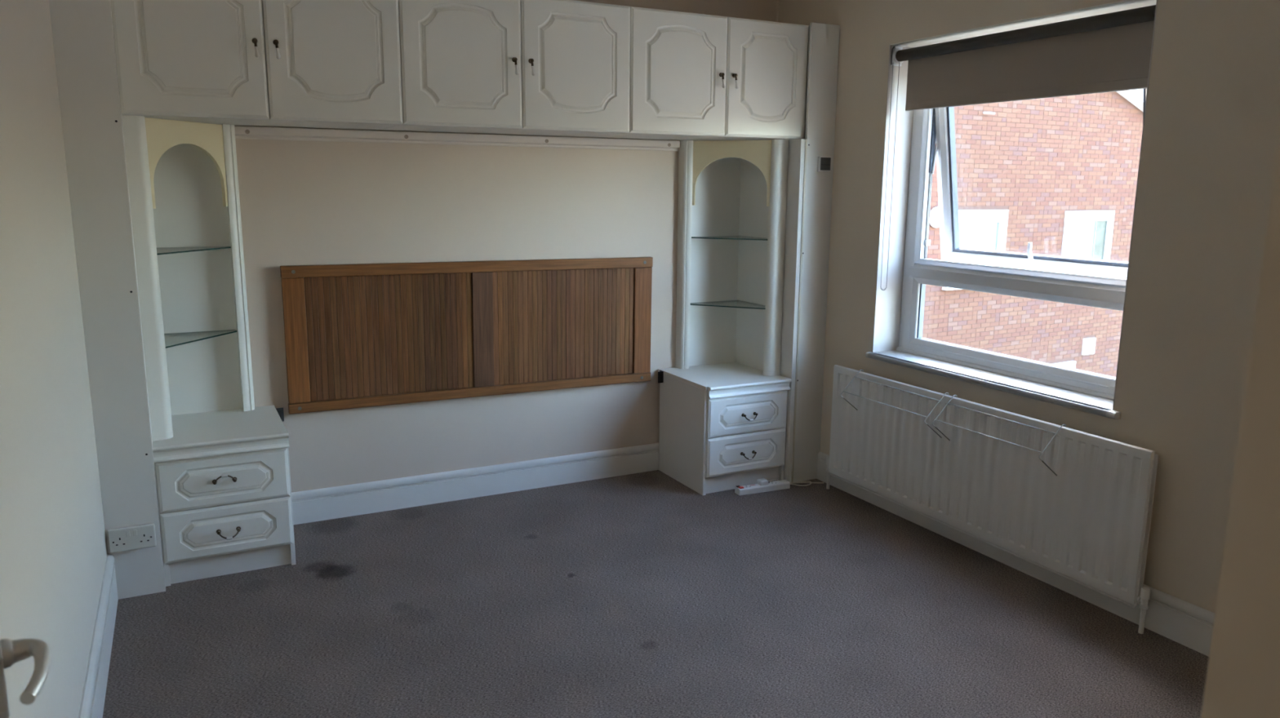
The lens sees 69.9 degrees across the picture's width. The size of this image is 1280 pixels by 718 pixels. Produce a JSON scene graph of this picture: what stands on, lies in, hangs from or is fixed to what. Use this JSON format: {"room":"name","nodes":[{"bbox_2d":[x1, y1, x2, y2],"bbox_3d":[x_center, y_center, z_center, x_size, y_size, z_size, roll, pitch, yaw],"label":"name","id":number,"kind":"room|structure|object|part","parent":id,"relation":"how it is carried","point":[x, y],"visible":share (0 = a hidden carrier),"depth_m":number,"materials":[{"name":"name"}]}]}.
{"room":"bedroom","nodes":[
{"label":"bedroom","id":0,"kind":"room"},
{"bbox_2d":[0,0,107,717],"bbox_3d":[-1.415,-0.184,1.980,0.100,2.720,4.001,-5,12,-26],"label":"door","id":1,"kind":"structure","parent":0,"point":[53,546],"depth_m":2.28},
{"bbox_2d":[0,638,50,717],"bbox_3d":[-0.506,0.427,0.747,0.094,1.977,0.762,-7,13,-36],"label":"door handle","id":2,"kind":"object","parent":1,"relation":"attached to","point":[13,651],"depth_m":0.99,"materials":[{"name":"silver metal"}]},
{"bbox_3d":[-0.702,0.315,0.997,0.011,0.157,0.042,-7,13,-36],"label":"plate","id":3,"kind":"part","parent":2,"relation":"part of","materials":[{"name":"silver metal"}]},
{"bbox_3d":[-0.653,0.329,0.975,0.046,0.027,0.125,-7,13,-36],"label":"lever","id":4,"kind":"part","parent":2,"relation":"part of","materials":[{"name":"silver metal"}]},
{"bbox_2d":[78,553,118,717],"bbox_3d":[-1.231,1.108,1.968,0.020,0.188,3.372,-5,12,-26],"label":"baseboard","id":5,"kind":"structure","parent":1,"relation":"attached to","point":[93,698],"depth_m":2.85,"materials":[{"name":"white paint"}]},
{"bbox_2d":[234,0,778,493],"bbox_3d":[-0.748,-0.657,4.499,3.850,2.720,0.120,-5,12,-27],"label":"wall","id":6,"kind":"structure","parent":0,"point":[302,202],"depth_m":4.42,"materials":[{"name":"beige paint"}]},
{"bbox_2d":[110,0,402,129],"bbox_3d":[-1.504,-1.219,3.628,0.999,0.546,0.519,-5,12,-27],"label":"upper cabinet","id":7,"kind":"object","parent":6,"relation":"attached to","point":[308,64],"visible":1,"depth_m":3.44,"materials":[{"name":"white laminate"}]},
{"bbox_3d":[-1.628,-1.163,3.322,0.492,0.544,0.018,-5,12,-27],"label":"door","id":8,"kind":"part","parent":7,"relation":"part of","materials":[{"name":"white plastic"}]},
{"bbox_3d":[-1.430,-1.176,3.399,0.020,0.033,0.024,-5,12,-27],"label":"handle","id":9,"kind":"part","parent":7,"relation":"part of","materials":[{"name":"brown metal"}]},
{"bbox_3d":[-1.364,-1.182,3.432,0.020,0.033,0.024,-5,12,-27],"label":"handle","id":10,"kind":"part","parent":7,"relation":"part of","materials":[{"name":"brown metal"}]},
{"bbox_3d":[-1.183,-1.202,3.547,0.501,0.544,0.018,-5,12,-27],"label":"door","id":11,"kind":"part","parent":7,"relation":"part of","materials":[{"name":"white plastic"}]},
{"bbox_2d":[234,126,679,151],"bbox_3d":[-0.753,-1.038,4.336,2.152,0.050,0.032,-5,12,-27],"label":"trim","id":12,"kind":"structure","parent":6,"relation":"attached to","point":[241,132],"depth_m":4.25,"materials":[{"name":"beige paint"}]},
{"bbox_2d":[280,257,653,414],"bbox_3d":[-0.765,-0.147,4.493,1.842,0.666,0.048,-5,12,-27],"label":"headboard","id":13,"kind":"object","parent":6,"relation":"attached to","point":[357,335],"visible":1,"depth_m":4.42,"materials":[{"name":"brown wood"}]},
{"bbox_3d":[-0.758,-0.448,4.432,1.842,0.052,0.034,-5,12,-27],"label":"rail","id":14,"kind":"part","parent":13,"relation":"part of","materials":[{"name":"brown wood"}]},
{"bbox_3d":[-0.767,0.158,4.546,1.842,0.046,0.034,-5,12,-27],"label":"rail","id":15,"kind":"part","parent":13,"relation":"part of","materials":[{"name":"brown wood"}]},
{"bbox_2d":[291,443,658,524],"bbox_3d":[-0.780,0.620,4.652,2.010,0.152,0.017,-5,12,-27],"label":"baseboard","id":16,"kind":"structure","parent":6,"relation":"attached to","point":[366,498],"depth_m":4.60,"materials":[{"name":"white paint"}]},
{"bbox_2d":[378,0,630,137],"bbox_3d":[-0.603,-1.298,4.085,1.025,0.546,0.519,-5,12,-27],"label":"upper cabinet","id":17,"kind":"object","parent":6,"relation":"attached to","point":[548,68],"visible":1,"depth_m":3.88,"materials":[{"name":"white laminate"}]},
{"bbox_3d":[-0.731,-1.242,3.776,0.507,0.544,0.018,-5,12,-27],"label":"door","id":18,"kind":"part","parent":17,"relation":"part of","materials":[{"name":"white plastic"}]},
{"bbox_3d":[-0.526,-1.255,3.857,0.020,0.033,0.024,-5,12,-27],"label":"handle","id":19,"kind":"part","parent":17,"relation":"part of","materials":[{"name":"brown metal"}]},
{"bbox_3d":[-0.461,-1.261,3.890,0.020,0.033,0.024,-5,12,-27],"label":"handle","id":20,"kind":"part","parent":17,"relation":"part of","materials":[{"name":"brown metal"}]},
{"bbox_3d":[-0.275,-1.282,4.007,0.512,0.544,0.018,-5,12,-27],"label":"door","id":21,"kind":"part","parent":17,"relation":"part of","materials":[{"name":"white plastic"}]},
{"bbox_2d":[591,6,808,141],"bbox_3d":[0.293,-1.377,4.538,0.984,0.546,0.519,-5,12,-27],"label":"upper cabinet","id":22,"kind":"object","parent":6,"relation":"attached to","point":[693,77],"visible":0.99,"depth_m":4.33,"materials":[{"name":"white laminate"}]},
{"bbox_3d":[0.183,-1.322,4.239,0.508,0.544,0.018,-5,12,-27],"label":"door","id":23,"kind":"part","parent":22,"relation":"part of","materials":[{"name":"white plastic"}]},
{"bbox_3d":[0.388,-1.336,4.320,0.020,0.033,0.024,-5,12,-27],"label":"handle","id":24,"kind":"part","parent":22,"relation":"part of","materials":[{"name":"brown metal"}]},
{"bbox_3d":[0.454,-1.341,4.353,0.020,0.033,0.024,-5,12,-27],"label":"handle","id":25,"kind":"part","parent":22,"relation":"part of","materials":[{"name":"brown metal"}]},
{"bbox_3d":[0.621,-1.360,4.461,0.470,0.544,0.018,-5,12,-27],"label":"door","id":26,"kind":"part","parent":22,"relation":"part of","materials":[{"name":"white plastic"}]},
{"bbox_2d":[102,470,1208,717],"bbox_3d":[0.128,1.221,2.098,4.750,0.060,5.720,-5,12,-27],"label":"floor","id":27,"kind":"structure","parent":0,"point":[646,594],"depth_m":3.30,"materials":[{"name":"grey carpet"}]},
{"bbox_2d":[48,0,165,599],"bbox_3d":[-2.029,-0.343,3.510,0.180,2.450,0.541,-5,12,-27],"label":"filler panel","id":28,"kind":"object","parent":27,"relation":"on","point":[83,38],"visible":0.95,"depth_m":3.28,"materials":[{"name":"white laminate"}]},
{"bbox_2d":[106,523,156,553],"bbox_3d":[-1.908,0.671,3.440,0.156,0.089,0.038,-5,12,-27],"label":"wall socket","id":29,"kind":"object","parent":28,"relation":"attached to","point":[139,536],"visible":1,"depth_m":3.43,"materials":[{"name":"beige plastic"}]},
{"bbox_2d":[152,405,296,586],"bbox_3d":[-1.728,0.553,3.840,0.514,0.572,0.546,-5,12,-27],"label":"chest","id":30,"kind":"object","parent":27,"relation":"on","point":[223,477],"depth_m":3.63,"materials":[{"name":"white laminate"}]},
{"bbox_2d":[121,115,254,441],"bbox_3d":[-1.799,-0.334,3.698,0.398,1.222,0.426,-5,12,-27],"label":"corner shelf unit","id":31,"kind":"object","parent":30,"relation":"on","point":[183,177],"visible":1,"depth_m":3.84,"materials":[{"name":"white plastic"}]},
{"bbox_3d":[-1.872,-0.295,3.487,0.072,1.222,0.112,-5,12,-27],"label":"post","id":32,"kind":"part","parent":31,"relation":"part of","materials":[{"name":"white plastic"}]},
{"bbox_3d":[-1.817,-0.436,3.678,0.339,0.006,0.356,-5,12,-27],"label":"glass shelf","id":33,"kind":"part","parent":31,"relation":"part of","materials":[{"name":"teal"}]},
{"bbox_3d":[-1.909,-0.368,3.872,0.340,1.222,0.012,-5,12,-27],"label":"panel","id":34,"kind":"part","parent":31,"relation":"part of","materials":[{"name":"white laminate"}]},
{"bbox_3d":[-1.820,-0.082,3.745,0.339,0.006,0.356,-5,12,-27],"label":"glass shelf","id":35,"kind":"part","parent":31,"relation":"part of","materials":[{"name":"teal"}]},
{"bbox_3d":[-1.725,-0.378,3.932,0.049,1.222,0.070,-5,12,-27],"label":"post","id":36,"kind":"part","parent":31,"relation":"part of","materials":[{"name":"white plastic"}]},
{"bbox_3d":[-1.629,0.345,3.575,0.483,0.063,0.030,-5,12,-27],"label":"cornice","id":37,"kind":"part","parent":30,"relation":"part of","materials":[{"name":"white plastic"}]},
{"bbox_3d":[-1.636,0.476,3.608,0.472,0.202,0.018,-5,12,-27],"label":"drawer","id":38,"kind":"part","parent":30,"relation":"part of","materials":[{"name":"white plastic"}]},
{"bbox_3d":[-1.628,0.470,3.586,0.090,0.036,0.026,-5,12,-27],"label":"handle","id":39,"kind":"part","parent":30,"relation":"part of","materials":[{"name":"brown metal"}]},
{"bbox_3d":[-1.638,0.679,3.647,0.472,0.202,0.018,-5,12,-27],"label":"drawer","id":40,"kind":"part","parent":30,"relation":"part of","materials":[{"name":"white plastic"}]},
{"bbox_3d":[-1.629,0.691,3.627,0.090,0.036,0.028,-5,12,-27],"label":"handle","id":41,"kind":"part","parent":30,"relation":"part of","materials":[{"name":"brown metal"}]},
{"bbox_3d":[-1.617,0.247,4.103,0.033,0.063,0.040,-5,12,-27],"label":"iron bracket","id":42,"kind":"part","parent":30,"relation":"part of","materials":[{"name":"black metal"}]},
{"bbox_2d":[657,362,791,495],"bbox_3d":[0.433,0.363,4.935,0.538,0.572,0.546,-5,12,-27],"label":"chest","id":43,"kind":"object","parent":27,"relation":"on","point":[722,426],"depth_m":4.76,"materials":[{"name":"white laminate"}]},
{"bbox_3d":[0.105,0.096,4.975,0.033,0.063,0.040,-5,12,-27],"label":"iron bracket","id":44,"kind":"part","parent":43,"relation":"part of","materials":[{"name":"black metal"}]},
{"bbox_2d":[675,139,788,376],"bbox_3d":[0.475,-0.534,4.850,0.398,1.222,0.426,-5,12,-27],"label":"corner shelf unit","id":45,"kind":"object","parent":43,"relation":"on","point":[732,194],"visible":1,"depth_m":4.97,"materials":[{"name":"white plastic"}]},
{"bbox_3d":[0.239,-0.550,4.927,0.049,1.222,0.070,-5,12,-27],"label":"post","id":46,"kind":"part","parent":45,"relation":"part of","materials":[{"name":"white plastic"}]},
{"bbox_3d":[0.395,-0.570,5.039,0.340,1.222,0.012,-5,12,-27],"label":"panel","id":47,"kind":"part","parent":45,"relation":"part of","materials":[{"name":"white laminate"}]},
{"bbox_3d":[0.485,-0.285,4.913,0.339,0.006,0.356,-5,12,-27],"label":"glass shelf","id":48,"kind":"part","parent":45,"relation":"part of","materials":[{"name":"teal"}]},
{"bbox_3d":[0.488,-0.638,4.846,0.339,0.006,0.356,-5,12,-27],"label":"glass shelf","id":49,"kind":"part","parent":45,"relation":"part of","materials":[{"name":"teal"}]},
{"bbox_3d":[0.621,-0.558,4.986,0.012,1.222,0.314,-5,12,-27],"label":"panel","id":50,"kind":"part","parent":45,"relation":"part of","materials":[{"name":"white laminate"}]},
{"bbox_3d":[0.691,-0.520,4.786,0.075,1.222,0.112,-5,12,-27],"label":"post","id":51,"kind":"part","parent":45,"relation":"part of","materials":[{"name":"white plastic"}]},
{"bbox_3d":[0.556,0.486,4.758,0.486,0.202,0.018,-5,12,-27],"label":"drawer","id":52,"kind":"part","parent":43,"relation":"part of","materials":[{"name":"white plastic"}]},
{"bbox_3d":[0.558,0.284,4.720,0.486,0.202,0.018,-5,12,-27],"label":"drawer","id":53,"kind":"part","parent":43,"relation":"part of","materials":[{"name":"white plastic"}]},
{"bbox_3d":[0.565,0.498,4.739,0.090,0.036,0.028,-5,12,-27],"label":"handle","id":54,"kind":"part","parent":43,"relation":"part of","materials":[{"name":"brown metal"}]},
{"bbox_3d":[0.567,0.296,4.700,0.090,0.036,0.028,-5,12,-27],"label":"handle","id":55,"kind":"part","parent":43,"relation":"part of","materials":[{"name":"brown metal"}]},
{"bbox_3d":[0.565,0.152,4.687,0.493,0.063,0.030,-5,12,-27],"label":"cornice","id":56,"kind":"part","parent":43,"relation":"part of","materials":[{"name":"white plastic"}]},
{"bbox_2d":[734,480,811,495],"bbox_3d":[0.708,0.660,4.806,0.463,0.041,0.071,-4,12,-23],"label":"lead","id":57,"kind":"object","parent":27,"relation":"on","point":[783,484],"visible":1,"depth_m":4.75,"materials":[{"name":"white plastic"}]},
{"bbox_2d":[756,478,823,485],"bbox_3d":[0.791,0.643,4.843,0.391,0.060,0.072,-4,12,-22],"label":"plug","id":58,"kind":"object","parent":27,"relation":"on","point":[762,482],"visible":0.89,"depth_m":4.76,"materials":[{"name":"white plastic"}]},
{"bbox_2d":[779,22,839,482],"bbox_3d":[0.771,-0.542,4.946,0.206,2.352,0.527,-5,12,-27],"label":"filler panel","id":59,"kind":"object","parent":27,"relation":"on","point":[809,191],"visible":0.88,"depth_m":4.71,"materials":[{"name":"white laminate"}]},
{"bbox_2d":[817,156,831,172],"bbox_3d":[0.934,-0.987,4.634,0.078,0.077,0.016,-5,12,-27],"label":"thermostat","id":60,"kind":"object","parent":59,"relation":"attached to","point":[824,164],"visible":1,"depth_m":4.62,"materials":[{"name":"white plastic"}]},
{"bbox_2d":[777,0,1279,613],"bbox_3d":[1.786,-0.446,3.499,0.278,2.720,4.015,-5,12,-27],"label":"wall","id":61,"kind":"structure","parent":0,"point":[1211,130],"depth_m":3.15,"materials":[{"name":"beige paint"}]},
{"bbox_2d":[826,364,1158,634],"bbox_3d":[1.413,0.500,3.992,0.088,0.670,1.791,-5,12,-27],"label":"radiator","id":62,"kind":"object","parent":61,"relation":"attached to","point":[1087,524],"visible":0.99,"depth_m":3.73,"materials":[{"name":"white metal"}]},
{"bbox_2d":[840,369,948,438],"bbox_3d":[1.163,0.203,4.236,0.138,0.205,0.562,-5,12,-27],"label":"drying rack","id":63,"kind":"object","parent":62,"relation":"attached to","point":[860,370],"visible":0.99,"depth_m":4.17,"materials":[{"name":"white metal"}]},
{"bbox_2d":[932,395,1066,475],"bbox_3d":[1.438,0.305,3.712,0.138,0.205,0.550,-5,12,-27],"label":"drying rack","id":64,"kind":"object","parent":62,"relation":"attached to","point":[953,395],"visible":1,"depth_m":3.65,"materials":[{"name":"white metal"}]},
{"bbox_2d":[865,88,1146,419],"bbox_3d":[1.612,-0.633,3.885,0.416,1.475,1.352,-5,12,-27],"label":"window","id":65,"kind":"structure","parent":61,"relation":"in","point":[1091,282],"depth_m":4.14,"materials":[{"name":"white plastic"}]},
{"bbox_3d":[1.414,-1.020,4.344,0.053,0.277,0.012,-4,12,-24],"label":"stay arm","id":66,"kind":"part","parent":65,"relation":"part of","materials":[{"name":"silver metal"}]},
{"bbox_3d":[1.507,0.085,3.980,0.203,0.026,1.300,-5,12,-27],"label":"sill","id":67,"kind":"part","parent":65,"relation":"part of","materials":[{"name":"white paint"}]},
{"bbox_3d":[1.630,-0.650,3.902,0.070,1.448,1.302,-5,12,-27],"label":"frame","id":68,"kind":"part","parent":65,"relation":"part of","materials":[{"name":"white plastic"}]},
{"bbox_2d":[880,4,1155,290],"bbox_3d":[1.488,-0.788,3.802,0.072,1.140,1.296,-5,12,-27],"label":"roller blind","id":69,"kind":"object","parent":65,"relation":"attached to","point":[1109,52],"visible":0.98,"depth_m":3.63,"materials":[{"name":"grey"}]},
{"bbox_3d":[1.186,-0.855,4.348,0.036,1.064,0.007,7,13,32],"label":"chain","id":70,"kind":"part","parent":69,"relation":"part of","materials":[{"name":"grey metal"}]},
{"bbox_3d":[1.716,-0.439,3.972,0.069,0.133,0.034,1,11,4],"label":"handle blade","id":71,"kind":"part","parent":65,"relation":"part of","materials":[{"name":"white plastic"}]},
{"bbox_3d":[1.739,-0.389,3.982,0.016,0.036,0.042,-5,12,-27],"label":"handle","id":72,"kind":"part","parent":65,"relation":"part of","materials":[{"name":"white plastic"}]},
{"bbox_3d":[1.699,-0.853,3.898,0.216,0.987,1.120,-5,12,-27],"label":"sash","id":73,"kind":"part","parent":65,"relation":"part of","materials":[{"name":"white plastic"}]},
{"bbox_2d":[872,0,1157,410],"bbox_3d":[1.528,-0.631,3.852,0.169,1.477,1.310,-5,12,-27],"label":"window reveal","id":74,"kind":"structure","parent":61,"relation":"attached to","point":[887,313],"depth_m":4.42,"materials":[{"name":"white paint"}]},
{"bbox_2d":[817,451,1214,657],"bbox_3d":[1.742,0.863,3.484,0.017,0.152,3.385,-5,12,-27],"label":"baseboard","id":75,"kind":"structure","parent":61,"relation":"attached to","point":[1188,624],"depth_m":3.48,"materials":[{"name":"white paint"}]},
{"bbox_2d":[889,0,1156,47],"bbox_3d":[1.534,-1.354,3.715,0.169,0.004,1.310,-5,12,-27],"label":"trim","id":76,"kind":"structure","parent":61,"relation":"attached to","point":[1125,5],"depth_m":3.63,"materials":[{"name":"white paint"}]},
{"bbox_2d":[1200,134,1279,717],"bbox_3d":[1.030,0.033,0.943,3.700,2.720,0.120,-5,12,-27],"label":"wall","id":77,"kind":"structure","parent":0,"point":[1242,681],"depth_m":0.72,"materials":[{"name":"beige paint"}]},
{"label":"outside","id":78,"kind":"structure","parent":0,"visible":0},
{"bbox_3d":[11.500,2.661,11.472,90.000,0.200,120.000,-5,12,-27],"label":"ground","id":79,"kind":"structure","parent":78,"visible":0},
{"bbox_2d":[922,88,1143,377],"bbox_3d":[3.840,-2.746,18.576,15.100,7.646,8.450,-6,13,-31],"label":"brick house","id":80,"kind":"structure","parent":79,"relation":"on","point":[1059,175],"depth_m":15.82,"materials":[{"name":"brown brick"}]},
{"bbox_3d":[5.521,-1.837,15.045,1.038,0.831,0.013,-6,13,-31],"label":"pane","id":81,"kind":"part","parent":80,"relation":"part of","materials":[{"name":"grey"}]},
{"bbox_3d":[7.950,-2.034,16.506,0.733,0.923,0.013,-6,13,-31],"label":"pane","id":82,"kind":"part","parent":80,"relation":"part of","materials":[{"name":"white glass"}]},
{"bbox_3d":[8.419,-2.083,16.785,0.324,0.923,0.013,-6,13,-31],"label":"pane","id":83,"kind":"part","parent":80,"relation":"part of","materials":[{"name":"glass"}]}
]}

